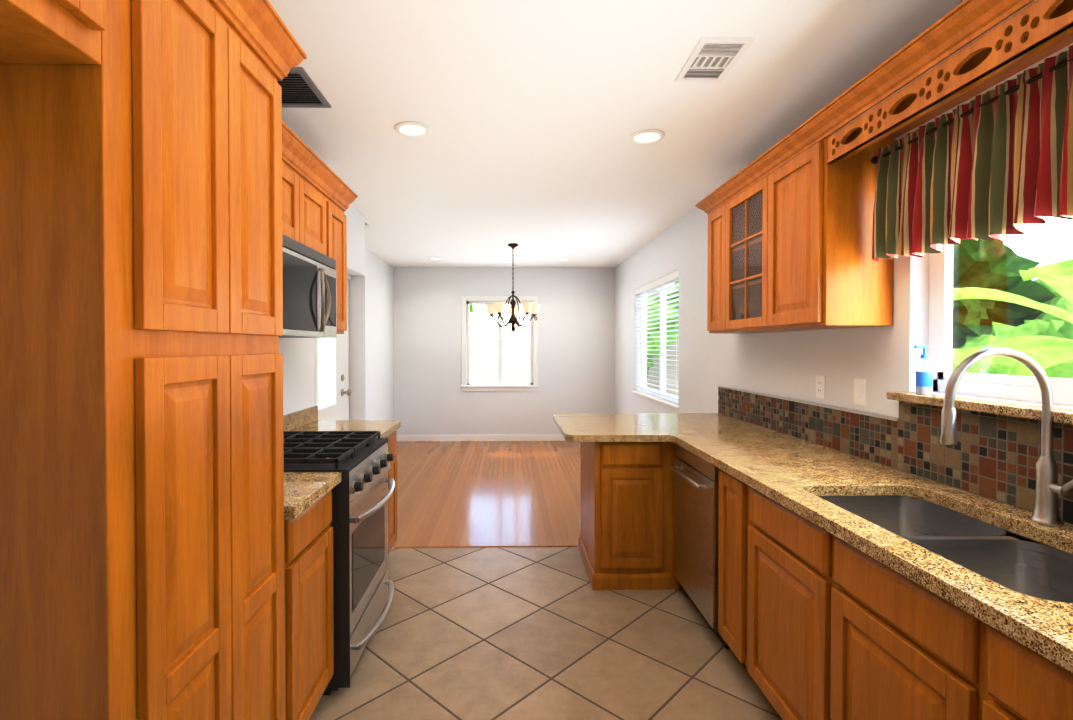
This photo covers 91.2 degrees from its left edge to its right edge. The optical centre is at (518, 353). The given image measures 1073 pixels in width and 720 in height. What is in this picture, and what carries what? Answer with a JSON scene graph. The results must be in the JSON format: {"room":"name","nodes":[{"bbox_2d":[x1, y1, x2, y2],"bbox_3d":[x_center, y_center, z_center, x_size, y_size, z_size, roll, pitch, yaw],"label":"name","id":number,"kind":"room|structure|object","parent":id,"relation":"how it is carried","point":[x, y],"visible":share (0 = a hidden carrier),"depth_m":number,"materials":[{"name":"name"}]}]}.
{"room":"kitchen","nodes":[
{"label":"kitchen","id":0,"kind":"room"},
{"bbox_2d":[279,204,365,419],"bbox_3d":[-1.467,0.093,1.469,0.230,2.620,6.740,0,1,-1],"label":"wall","id":1,"kind":"structure","parent":0,"point":[298,374],"depth_m":4.53,"materials":[{"name":"white paint"}]},
{"bbox_2d":[0,0,115,67],"bbox_3d":[-1.018,-0.724,0.504,0.628,0.444,0.822,0,1,-1],"label":"upper cabinet","id":2,"kind":"object","parent":1,"relation":"attached to","point":[33,33],"depth_m":0.87,"materials":[{"name":"brown wood"}]},
{"bbox_2d":[282,125,309,246],"bbox_3d":[-1.195,-0.734,2.303,0.338,0.467,0.438,0,1,-1],"label":"upper cabinet","id":3,"kind":"object","parent":1,"relation":"attached to","point":[295,155],"depth_m":2.41,"materials":[{"name":"brown wood"}]},
{"bbox_2d":[279,234,336,337],"bbox_3d":[-1.151,-0.290,2.470,0.427,0.420,0.754,0,1,-1],"label":"microwave","id":4,"kind":"object","parent":3,"relation":"attached to","point":[309,294],"visible":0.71,"depth_m":2.44,"materials":[{"name":"silver metal"}]},
{"bbox_2d":[310,153,329,256],"bbox_3d":[-1.200,-0.738,2.625,0.338,0.467,0.438,0,1,-1],"label":"upper cabinet","id":5,"kind":"object","parent":1,"relation":"attached to","point":[319,196],"depth_m":2.73,"materials":[{"name":"brown wood"}]},
{"bbox_2d":[315,275,350,419],"bbox_3d":[-1.528,0.334,4.209,0.124,2.070,1.251,0,1,-1],"label":"entry door","id":6,"kind":"structure","parent":1,"relation":"in","point":[332,392],"depth_m":4.36,"materials":[{"name":"white"}]},
{"bbox_2d":[330,173,349,333],"bbox_3d":[-1.207,-0.546,3.023,0.338,0.860,0.347,0,1,-1],"label":"upper cabinet","id":7,"kind":"object","parent":1,"relation":"attached to","point":[339,195],"depth_m":3.06,"materials":[{"name":"brown wood"}]},
{"bbox_2d":[365,248,393,419],"bbox_3d":[-1.917,0.034,6.287,0.140,2.620,3.190,0,1,-1],"label":"wall","id":8,"kind":"structure","parent":0,"point":[379,361],"depth_m":6.97,"materials":[{"name":"white paint"}]},
{"bbox_2d":[393,441,580,546],"bbox_3d":[-0.165,1.379,5.906,3.630,0.060,4.325,0,1,-1],"label":"floor","id":9,"kind":"structure","parent":0,"point":[482,492],"depth_m":5.12,"materials":[{"name":"brown wood"}]},
{"bbox_2d":[394,544,576,547],"bbox_3d":[-0.232,1.371,3.742,1.300,0.007,0.050,0,1,-1],"label":"threshold strip","id":10,"kind":"object","parent":9,"relation":"on","point":[486,546],"depth_m":3.73,"materials":[{"name":"brown wood"}]},
{"bbox_2d":[393,267,614,434],"bbox_3d":[-0.281,0.013,7.980,3.470,2.620,0.140,0,1,-1],"label":"wall","id":11,"kind":"structure","parent":0,"point":[576,343],"depth_m":7.91,"materials":[{"name":"white paint"}]},
{"bbox_2d":[397,435,565,441],"bbox_3d":[-0.225,1.276,7.919,3.300,0.095,0.017,0,1,-1],"label":"baseboard","id":12,"kind":"structure","parent":11,"relation":"attached to","point":[480,437],"depth_m":7.89,"materials":[{"name":"white wood"}]},
{"bbox_2d":[460,296,538,390],"bbox_3d":[-0.281,-0.146,7.939,1.182,1.422,0.138,0,1,-1],"label":"window","id":13,"kind":"structure","parent":11,"relation":"in","point":[532,385],"depth_m":7.91,"materials":[{"name":"white"}]},
{"bbox_2d":[309,546,781,719],"bbox_3d":[0.083,1.439,0.945,3.310,0.060,5.605,0,1,-1],"label":"floor","id":14,"kind":"structure","parent":0,"point":[528,633],"depth_m":2.44,"materials":[{"name":"beige tile"}]},
{"bbox_2d":[0,0,251,719],"bbox_3d":[-1.029,0.227,1.147,0.628,2.360,0.436,0,1,-1],"label":"tall cabinet","id":15,"kind":"object","parent":14,"relation":"on","point":[141,449],"depth_m":0.99,"materials":[{"name":"brown wood"}]},
{"bbox_2d":[248,0,291,719],"bbox_3d":[-1.034,0.223,1.440,0.628,2.360,0.385,0,1,-1],"label":"tall cabinet","id":16,"kind":"object","parent":14,"relation":"on","point":[269,47],"depth_m":1.51,"materials":[{"name":"brown wood"}]},
{"bbox_2d":[284,490,333,719],"bbox_3d":[-1.042,0.958,1.874,0.628,0.880,0.458,0,1,-1],"label":"base cabinet","id":17,"kind":"object","parent":14,"relation":"on","point":[308,603],"depth_m":1.83,"materials":[{"name":"brown wood"}]},
{"bbox_2d":[283,406,400,518],"bbox_3d":[-1.044,0.438,2.612,0.651,0.139,1.947,0,1,-1],"label":"countertop","id":18,"kind":"structure","parent":17,"relation":"on","point":[303,491],"depth_m":2.09,"materials":[{"name":"stone"}]},
{"bbox_2d":[283,431,394,694],"bbox_3d":[-0.985,0.907,2.486,0.748,0.966,0.754,0,1,-1],"label":"range","id":19,"kind":"object","parent":14,"relation":"on","point":[361,492],"visible":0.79,"depth_m":2.32,"materials":[{"name":"silver metal"}]},
{"bbox_2d":[386,434,391,553],"bbox_3d":[-1.093,0.944,3.071,0.568,0.880,0.402,0,1,-1],"label":"base cabinet","id":20,"kind":"object","parent":14,"relation":"on","point":[389,437],"depth_m":3.34,"materials":[{"name":"brown wood"}]},
{"bbox_2d":[392,431,396,546],"bbox_3d":[-1.098,0.940,3.366,0.568,0.880,0.422,0,1,-1],"label":"base cabinet","id":21,"kind":"object","parent":14,"relation":"on","point":[394,435],"depth_m":3.48,"materials":[{"name":"brown wood"}]},
{"bbox_2d":[578,442,649,589],"bbox_3d":[0.638,0.940,3.382,0.394,0.880,0.652,0,1,-1],"label":"base cabinet","id":22,"kind":"object","parent":14,"relation":"on","point":[614,540],"depth_m":3.06,"materials":[{"name":"brown wood"}]},
{"bbox_2d":[669,443,729,648],"bbox_3d":[1.176,0.953,2.746,0.650,0.868,0.594,0,1,-1],"label":"dishwasher","id":23,"kind":"object","parent":14,"relation":"on","point":[695,527],"visible":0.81,"depth_m":2.65,"materials":[{"name":"silver metal"}]},
{"bbox_2d":[650,442,785,593],"bbox_3d":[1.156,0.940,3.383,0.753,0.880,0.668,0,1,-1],"label":"base cabinet","id":24,"kind":"object","parent":14,"relation":"on","point":[751,525],"depth_m":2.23,"materials":[{"name":"brown wood"}]},
{"bbox_2d":[553,413,672,441],"bbox_3d":[0.564,0.478,3.460,0.600,0.039,1.000,0,1,-1],"label":"countertop","id":25,"kind":"structure","parent":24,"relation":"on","point":[574,427],"depth_m":3.24,"materials":[{"name":"stone"}]},
{"bbox_2d":[645,413,1072,673],"bbox_3d":[1.223,0.496,1.971,0.667,0.039,4.000,0,1,-1],"label":"countertop","id":26,"kind":"structure","parent":24,"relation":"on","point":[798,476],"depth_m":1.68,"materials":[{"name":"stone"}]},
{"bbox_2d":[818,496,1072,602],"bbox_3d":[1.229,0.636,1.468,0.488,0.225,0.938,0,1,-1],"label":"sink","id":27,"kind":"object","parent":26,"relation":"in","point":[996,554],"visible":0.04,"depth_m":1.48,"materials":[{"name":"silver metal"}]},
{"bbox_2d":[940,347,1072,525],"bbox_3d":[1.369,0.233,1.448,0.338,0.498,0.154,0,1,-1],"label":"faucet","id":28,"kind":"object","parent":26,"relation":"on","point":[1048,489],"visible":1,"depth_m":1.48,"materials":[{"name":"silver metal"}]},
{"bbox_2d":[269,0,963,266],"bbox_3d":[-0.115,-1.277,3.071,3.630,0.080,9.930,0,1,-1],"label":"ceiling","id":29,"kind":"structure","parent":0,"point":[533,115],"depth_m":2.61,"materials":[{"name":"white paint"}]},
{"bbox_2d":[278,67,330,107],"bbox_3d":[-1.114,-1.224,2.429,0.370,0.010,0.360,0,1,-1],"label":"ceiling vent","id":30,"kind":"object","parent":29,"relation":"in","point":[300,89],"visible":0.46,"depth_m":2.46,"materials":[{"name":"grey metal"}]},
{"bbox_2d":[394,121,430,137],"bbox_3d":[-0.580,-1.228,2.889,0.200,0.011,0.200,0,1,-1],"label":"recessed light","id":31,"kind":"object","parent":29,"relation":"in","point":[412,129],"visible":1,"depth_m":2.88,"materials":[{"name":"white"}]},
{"bbox_2d":[428,257,442,259],"bbox_3d":[-1.122,-1.280,7.110,0.200,0.011,0.200,0,1,-1],"label":"recessed light","id":32,"kind":"object","parent":29,"relation":"in","point":[434,258],"visible":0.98,"depth_m":7.11,"materials":[{"name":"white"}]},
{"bbox_2d":[485,243,539,331],"bbox_3d":[-0.065,-0.757,6.170,0.670,1.034,0.644,0,1,-1],"label":"chandelier","id":33,"kind":"object","parent":29,"relation":"hanging from","point":[527,308],"visible":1,"depth_m":6.13,"materials":[{"name":"brown metal"}]},
{"bbox_2d":[556,258,569,260],"bbox_3d":[0.610,-1.281,7.170,0.200,0.011,0.200,0,1,-1],"label":"recessed light","id":34,"kind":"object","parent":29,"relation":"in","point":[562,259],"visible":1,"depth_m":7.19,"materials":[{"name":"white"}]},
{"bbox_2d":[629,129,664,143],"bbox_3d":[0.729,-1.230,2.989,0.200,0.011,0.200,0,1,-1],"label":"recessed light","id":35,"kind":"object","parent":29,"relation":"in","point":[648,136],"visible":1,"depth_m":2.99,"materials":[{"name":"white"}]},
{"bbox_2d":[675,37,753,82],"bbox_3d":[0.808,-1.221,2.198,0.205,0.010,0.330,0,1,-1],"label":"ceiling vent","id":36,"kind":"object","parent":29,"relation":"in","point":[712,59],"visible":1,"depth_m":2.18,"materials":[{"name":"white metal"}]},
{"bbox_2d":[615,0,1072,417],"bbox_3d":[1.619,0.072,3.119,0.160,2.620,9.930,0,1,-1],"label":"wall","id":37,"kind":"structure","parent":0,"point":[882,360],"depth_m":3.33,"materials":[{"name":"white paint"}]},
{"bbox_2d":[632,285,678,408],"bbox_3d":[1.549,-0.146,5.825,0.155,1.310,1.810,0,1,-1],"label":"window","id":38,"kind":"structure","parent":37,"relation":"in","point":[644,364],"depth_m":5.83,"materials":[{"name":"white plastic"},{"name":"painted wood"}]},
{"bbox_2d":[635,270,678,404],"bbox_3d":[1.529,-0.157,5.825,0.066,1.284,1.742,0,1,-1],"label":"window blinds slats","id":39,"kind":"structure","parent":38,"relation":"attached to","point":[662,282],"depth_m":5.67,"materials":[{"name":"white plastic"}]},
{"bbox_2d":[703,192,718,332],"bbox_3d":[1.382,-0.557,3.257,0.303,0.856,0.360,0,1,-1],"label":"upper cabinet","id":40,"kind":"object","parent":37,"relation":"attached to","point":[711,205],"depth_m":3.33,"materials":[{"name":"brown wood"}]},
{"bbox_2d":[719,160,768,333],"bbox_3d":[1.389,-0.552,2.877,0.303,0.856,0.622,0,1,-1],"label":"upper cabinet","id":41,"kind":"object","parent":37,"relation":"attached to","point":[738,198],"depth_m":2.96,"materials":[{"name":"brown wood"}]},
{"bbox_2d":[816,375,824,398],"bbox_3d":[1.542,0.171,2.683,0.009,0.116,0.072,0,1,-1],"label":"wall outlet plate","id":42,"kind":"object","parent":37,"relation":"attached to","point":[820,386],"visible":1,"depth_m":2.68,"materials":[{"name":"white plastic"}]},
{"bbox_2d":[759,112,894,331],"bbox_3d":[1.397,-0.547,2.423,0.303,0.856,0.508,0,1,-1],"label":"upper cabinet","id":43,"kind":"object","parent":37,"relation":"attached to","point":[790,225],"depth_m":2.19,"materials":[{"name":"brown wood"}]},
{"bbox_2d":[827,0,1072,163],"bbox_3d":[1.435,-0.817,0.721,0.286,0.107,2.885,0,1,-1],"label":"valance board","id":44,"kind":"object","parent":43,"relation":"attached to","point":[1036,31],"visible":1,"depth_m":1.56,"materials":[{"name":"brown wood"}]},
{"bbox_2d":[854,379,865,404],"bbox_3d":[1.545,0.174,2.383,0.014,0.116,0.072,0,1,-1],"label":"light switch","id":45,"kind":"object","parent":37,"relation":"attached to","point":[859,391],"visible":1,"depth_m":2.37,"materials":[{"name":"white plastic"}]},
{"bbox_2d":[718,385,1072,524],"bbox_3d":[1.551,0.333,1.975,0.015,0.286,4.000,0,1,-1],"label":"backsplash","id":46,"kind":"structure","parent":37,"relation":"attached to","point":[993,456],"depth_m":1.96,"materials":[{"name":"tile"}]},
{"bbox_2d":[871,45,1072,261],"bbox_3d":[1.499,-0.577,1.290,0.144,0.467,1.735,0,1,-1],"label":"curtain valance","id":47,"kind":"object","parent":37,"relation":"attached to","point":[996,164],"visible":1,"depth_m":1.65,"materials":[{"name":"multicoloured fabric"}]},
{"bbox_2d":[887,391,1072,424],"bbox_3d":[1.582,0.179,1.419,0.155,0.032,1.430,0,1,-1],"label":"window sill","id":48,"kind":"structure","parent":37,"relation":"attached to","point":[1033,412],"depth_m":1.68,"materials":[{"name":"beige stone"}]},
{"bbox_2d":[914,345,932,394],"bbox_3d":[1.535,0.063,1.992,0.062,0.185,0.053,0,1,-1],"label":"soap bottle","id":49,"kind":"object","parent":48,"relation":"on","point":[924,376],"visible":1,"depth_m":1.98,"materials":[{"name":"white plastic"}]},
{"bbox_2d":[928,217,1072,405],"bbox_3d":[1.666,-0.309,1.414,0.056,0.935,1.350,0,1,-1],"label":"window","id":50,"kind":"structure","parent":37,"relation":"in","point":[994,385],"depth_m":1.91,"materials":[{"name":"white"}]},
{"label":"outside","id":51,"kind":"structure","parent":0,"visible":0},
{"bbox_2d":[470,237,1072,396],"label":"windows","id":52,"kind":"structure","parent":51,"point":[1040,283],"depth_m":9.33,"materials":[{"name":"green"}]}
]}

